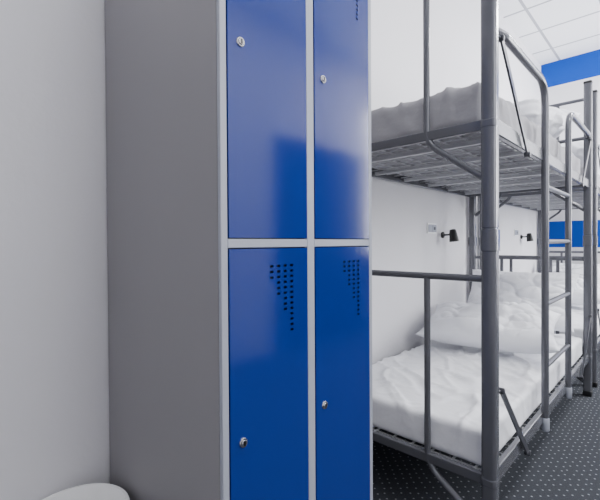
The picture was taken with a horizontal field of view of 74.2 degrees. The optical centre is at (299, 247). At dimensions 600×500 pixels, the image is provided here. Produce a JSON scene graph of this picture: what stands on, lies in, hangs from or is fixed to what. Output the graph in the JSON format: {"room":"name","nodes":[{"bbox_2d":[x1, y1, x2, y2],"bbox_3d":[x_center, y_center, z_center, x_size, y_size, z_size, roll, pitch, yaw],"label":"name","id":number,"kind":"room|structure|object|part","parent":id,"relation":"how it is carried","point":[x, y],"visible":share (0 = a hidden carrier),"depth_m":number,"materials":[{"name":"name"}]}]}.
{"room":"dormitory","nodes":[
{"label":"dormitory","id":0,"kind":"room"},
{"bbox_2d":[0,0,540,499],"bbox_3d":[0.705,-0.685,2.884,0.120,3.700,8.000,0,1,44],"label":"wall","id":1,"kind":"structure","parent":0,"point":[54,349],"depth_m":1.31,"materials":[{"name":"paint"}]},
{"bbox_2d":[427,223,435,233],"bbox_3d":[1.046,-0.149,3.148,0.013,0.080,0.150,0,1,44],"label":"light switch","id":2,"kind":"object","parent":1,"relation":"attached to","point":[431,227],"visible":1,"depth_m":3.13,"materials":[{"name":"white plastic"}]},
{"bbox_2d":[441,229,458,241],"bbox_3d":[1.230,-0.095,3.249,0.140,0.106,0.076,0,1,44],"label":"wall lamp","id":3,"kind":"object","parent":1,"relation":"attached to","point":[453,237],"visible":1,"depth_m":3.21,"materials":[{"name":"black plastic"}]},
{"bbox_3d":[1.249,-0.097,3.232,0.076,0.100,0.076,-11,-7,43],"label":"lamp shade","id":4,"kind":"part","parent":3,"relation":"part of","materials":[{"name":"black plastic"}]},
{"bbox_2d":[520,233,533,241],"bbox_3d":[2.799,-0.122,4.890,0.140,0.106,0.076,0,1,44],"label":"wall lamp","id":5,"kind":"object","parent":1,"relation":"attached to","point":[529,235],"visible":1,"depth_m":4.85,"materials":[{"name":"black plastic"}]},
{"bbox_3d":[2.817,-0.123,4.873,0.076,0.100,0.076,-11,-7,43],"label":"lamp shade","id":6,"kind":"part","parent":5,"relation":"part of","materials":[{"name":"black plastic"}]},
{"bbox_2d":[373,334,599,499],"bbox_3d":[1.907,1.220,1.766,3.415,0.100,8.000,0,1,44],"label":"floor","id":7,"kind":"structure","parent":0,"point":[563,463],"depth_m":2.12,"materials":[{"name":"carpet"}]},
{"bbox_2d":[42,483,129,499],"bbox_3d":[-0.644,0.976,1.132,0.298,0.432,0.298,0,1,44],"label":"stool","id":8,"kind":"object","parent":7,"relation":"on","point":[94,491],"visible":1,"depth_m":1.26,"materials":[{"name":"white plastic"}]},
{"bbox_2d":[105,0,372,499],"bbox_3d":[-0.204,0.104,1.347,0.672,2.166,0.611,0,1,44],"label":"locker","id":9,"kind":"object","parent":7,"relation":"on","point":[239,172],"visible":1,"depth_m":1.08,"materials":[{"name":"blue metal"}]},
{"bbox_3d":[-0.080,-0.484,1.008,0.014,0.920,0.264,0,1,44],"label":"door","id":10,"kind":"part","parent":9,"relation":"part of","materials":[{"name":"blue paint"}]},
{"bbox_3d":[-0.074,0.463,1.018,0.014,0.920,0.264,0,1,44],"label":"door","id":11,"kind":"part","parent":9,"relation":"part of","materials":[{"name":"blue paint"}]},
{"bbox_3d":[0.028,0.055,1.124,0.012,2.066,0.611,0,1,44],"label":"frame","id":12,"kind":"part","parent":9,"relation":"part of","materials":[{"name":"grey metal"}]},
{"bbox_3d":[0.129,-0.487,1.227,0.014,0.920,0.270,0,1,44],"label":"door","id":13,"kind":"part","parent":9,"relation":"part of","materials":[{"name":"blue paint"}]},
{"bbox_3d":[0.135,0.460,1.237,0.014,0.920,0.270,0,1,44],"label":"door","id":14,"kind":"part","parent":9,"relation":"part of","materials":[{"name":"blue paint"}]},
{"bbox_2d":[371,0,592,499],"bbox_3d":[1.159,-0.052,2.580,0.940,2.435,2.260,0,1,44],"label":"bunk bed","id":15,"kind":"object","parent":7,"relation":"on","point":[492,130],"visible":0.75,"depth_m":1.74,"materials":[{"name":"grey metal"}]},
{"bbox_3d":[0.838,-0.475,2.880,0.024,0.060,2.150,0,1,44],"label":"rail","id":16,"kind":"part","parent":15,"relation":"part of","materials":[{"name":"grey metal"}]},
{"bbox_3d":[0.397,0.119,1.790,0.832,0.027,0.027,0,1,44],"label":"rail","id":17,"kind":"part","parent":15,"relation":"part of","materials":[{"name":"grey metal"}]},
{"bbox_3d":[1.601,-0.073,3.680,0.060,2.390,0.060,0,1,44],"label":"post","id":18,"kind":"part","parent":15,"relation":"part of","materials":[{"name":"grey metal"}]},
{"bbox_2d":[371,82,579,190],"bbox_3d":[1.154,-0.594,2.576,0.825,0.215,2.128,0,1,44],"label":"mattress","id":19,"kind":"object","parent":15,"relation":"on","point":[452,106],"visible":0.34,"depth_m":1.80,"materials":[{"name":"white fabric"}]},
{"bbox_2d":[513,98,562,135],"bbox_3d":[1.247,-0.798,2.664,0.515,0.188,0.835,-1,1,-43],"label":"pillow","id":20,"kind":"object","parent":19,"relation":"on","point":[529,108],"visible":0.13,"depth_m":2.29,"materials":[{"name":"white fabric"}]},
{"bbox_2d":[549,106,579,138],"bbox_3d":[1.679,-0.910,3.112,0.457,0.333,0.780,-1,1,-43],"label":"pillow","id":21,"kind":"object","parent":19,"relation":"on","point":[564,112],"visible":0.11,"depth_m":2.86,"materials":[{"name":"white fabric"}]},
{"bbox_2d":[372,334,581,465],"bbox_3d":[1.160,0.765,2.593,0.839,0.177,2.133,0,1,44],"label":"mattress","id":22,"kind":"object","parent":15,"relation":"on","point":[398,380],"visible":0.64,"depth_m":1.98,"materials":[{"name":"white fabric"}]},
{"bbox_2d":[416,301,560,353],"bbox_3d":[1.293,0.524,2.729,0.840,0.281,0.545,0,1,34],"label":"pillow","id":23,"kind":"object","parent":22,"relation":"on","point":[455,322],"visible":0.73,"depth_m":2.60,"materials":[{"name":"white fabric"}]},
{"bbox_2d":[467,269,579,332],"bbox_3d":[1.740,0.403,3.182,0.803,0.408,0.390,0,1,40],"label":"pillow","id":24,"kind":"object","parent":22,"relation":"on","point":[517,287],"visible":0.44,"depth_m":3.09,"materials":[{"name":"white fabric"}]},
{"bbox_3d":[0.712,-0.045,1.487,0.060,2.390,0.060,0,1,44],"label":"post","id":25,"kind":"part","parent":15,"relation":"part of","materials":[{"name":"grey metal"}]},
{"bbox_3d":[1.917,0.093,3.380,0.832,0.027,0.027,0,1,44],"label":"rail","id":26,"kind":"part","parent":15,"relation":"part of","materials":[{"name":"grey metal"}]},
{"bbox_3d":[1.469,-0.473,2.278,0.024,0.060,2.150,0,1,44],"label":"rail","id":27,"kind":"part","parent":15,"relation":"part of","materials":[{"name":"grey metal"}]},
{"bbox_3d":[1.477,0.867,2.292,0.024,0.060,2.150,0,1,44],"label":"rail","id":28,"kind":"part","parent":15,"relation":"part of","materials":[{"name":"grey metal"}]},
{"bbox_3d":[1.911,-0.847,3.370,0.832,0.027,0.027,0,1,44],"label":"rail","id":29,"kind":"part","parent":15,"relation":"part of","materials":[{"name":"grey metal"}]},
{"bbox_3d":[2.231,-0.071,3.077,0.060,2.390,0.060,0,1,44],"label":"post","id":30,"kind":"part","parent":15,"relation":"part of","materials":[{"name":"grey metal"}]},
{"bbox_2d":[479,90,599,387],"bbox_3d":[2.866,-0.081,4.366,0.940,2.435,2.260,0,1,44],"label":"bunk bed","id":31,"kind":"object","parent":7,"relation":"on","point":[515,201],"visible":0.37,"depth_m":3.33,"materials":[{"name":"metal"}]},
{"bbox_3d":[1.787,-0.076,3.875,0.060,2.390,0.060,0,1,44],"label":"post","id":32,"kind":"part","parent":31,"relation":"part of","materials":[{"name":"grey metal"}]},
{"bbox_3d":[2.545,-0.504,4.666,0.024,0.060,2.150,0,1,44],"label":"rail","id":33,"kind":"part","parent":31,"relation":"part of","materials":[{"name":"grey metal"}]},
{"bbox_3d":[3.307,-0.102,5.465,0.060,2.390,0.060,0,1,44],"label":"post","id":34,"kind":"part","parent":31,"relation":"part of","materials":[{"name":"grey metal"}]},
{"bbox_3d":[2.104,0.090,3.575,0.832,0.027,0.027,0,1,44],"label":"rail","id":35,"kind":"part","parent":31,"relation":"part of","materials":[{"name":"grey metal"}]},
{"bbox_2d":[501,166,599,206],"bbox_3d":[2.860,-0.622,4.364,0.821,0.214,2.130,0,1,44],"label":"mattress","id":36,"kind":"object","parent":31,"relation":"on","point":[581,167],"visible":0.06,"depth_m":3.97,"materials":[{"name":"white fabric"}]},
{"bbox_2d":[561,141,599,174],"bbox_3d":[2.629,-0.853,4.108,0.857,0.256,1.276,0,1,42],"label":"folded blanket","id":37,"kind":"object","parent":36,"relation":"on","point":[577,147],"visible":0.05,"depth_m":3.49,"materials":[{"name":"white fabric"}]},
{"bbox_3d":[2.095,-1.230,3.562,0.832,0.027,0.027,0,1,44],"label":"rail","id":38,"kind":"part","parent":31,"relation":"part of","materials":[{"name":"grey metal"}]},
{"bbox_3d":[3.623,0.064,5.166,0.832,0.027,0.027,0,1,44],"label":"rail","id":39,"kind":"part","parent":31,"relation":"part of","materials":[{"name":"grey metal"}]},
{"bbox_2d":[554,304,599,344],"bbox_3d":[2.867,0.736,4.379,0.843,0.176,2.139,0,1,44],"label":"mattress","id":40,"kind":"object","parent":31,"relation":"on","point":[577,310],"visible":0.07,"depth_m":3.68,"materials":[{"name":"white fabric"}]},
{"bbox_2d":[552,263,599,283],"bbox_3d":[3.405,0.393,4.939,0.780,0.386,0.348,0,1,44],"label":"pillow","id":41,"kind":"object","parent":40,"relation":"on","point":[576,268],"visible":0.27,"depth_m":4.93,"materials":[{"name":"white fabric"}]},
{"bbox_2d":[572,281,599,304],"bbox_3d":[2.978,0.498,4.493,0.780,0.253,0.484,0,1,39],"label":"pillow","id":42,"kind":"object","parent":40,"relation":"on","point":[577,299],"visible":0.12,"depth_m":4.25,"materials":[{"name":"white fabric"}]},
{"bbox_3d":[2.418,-0.074,3.273,0.060,2.390,0.060,0,1,44],"label":"post","id":43,"kind":"part","parent":31,"relation":"part of","materials":[{"name":"grey metal"}]},
{"bbox_3d":[3.183,0.838,4.077,0.024,0.060,2.150,0,1,44],"label":"rail","id":44,"kind":"part","parent":31,"relation":"part of","materials":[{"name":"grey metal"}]},
{"bbox_2d":[499,0,599,64],"bbox_3d":[1.884,-2.580,1.726,3.415,0.100,8.000,0,1,44],"label":"ceiling","id":45,"kind":"structure","parent":0,"point":[551,30],"depth_m":4.58,"materials":[{"name":"tile"}]},
{"bbox_2d":[541,49,599,263],"bbox_3d":[4.618,-0.726,4.594,3.175,3.700,0.120,0,1,44],"label":"wall","id":46,"kind":"structure","parent":0,"point":[565,78],"depth_m":5.38,"materials":[{"name":"paint"}]}
]}

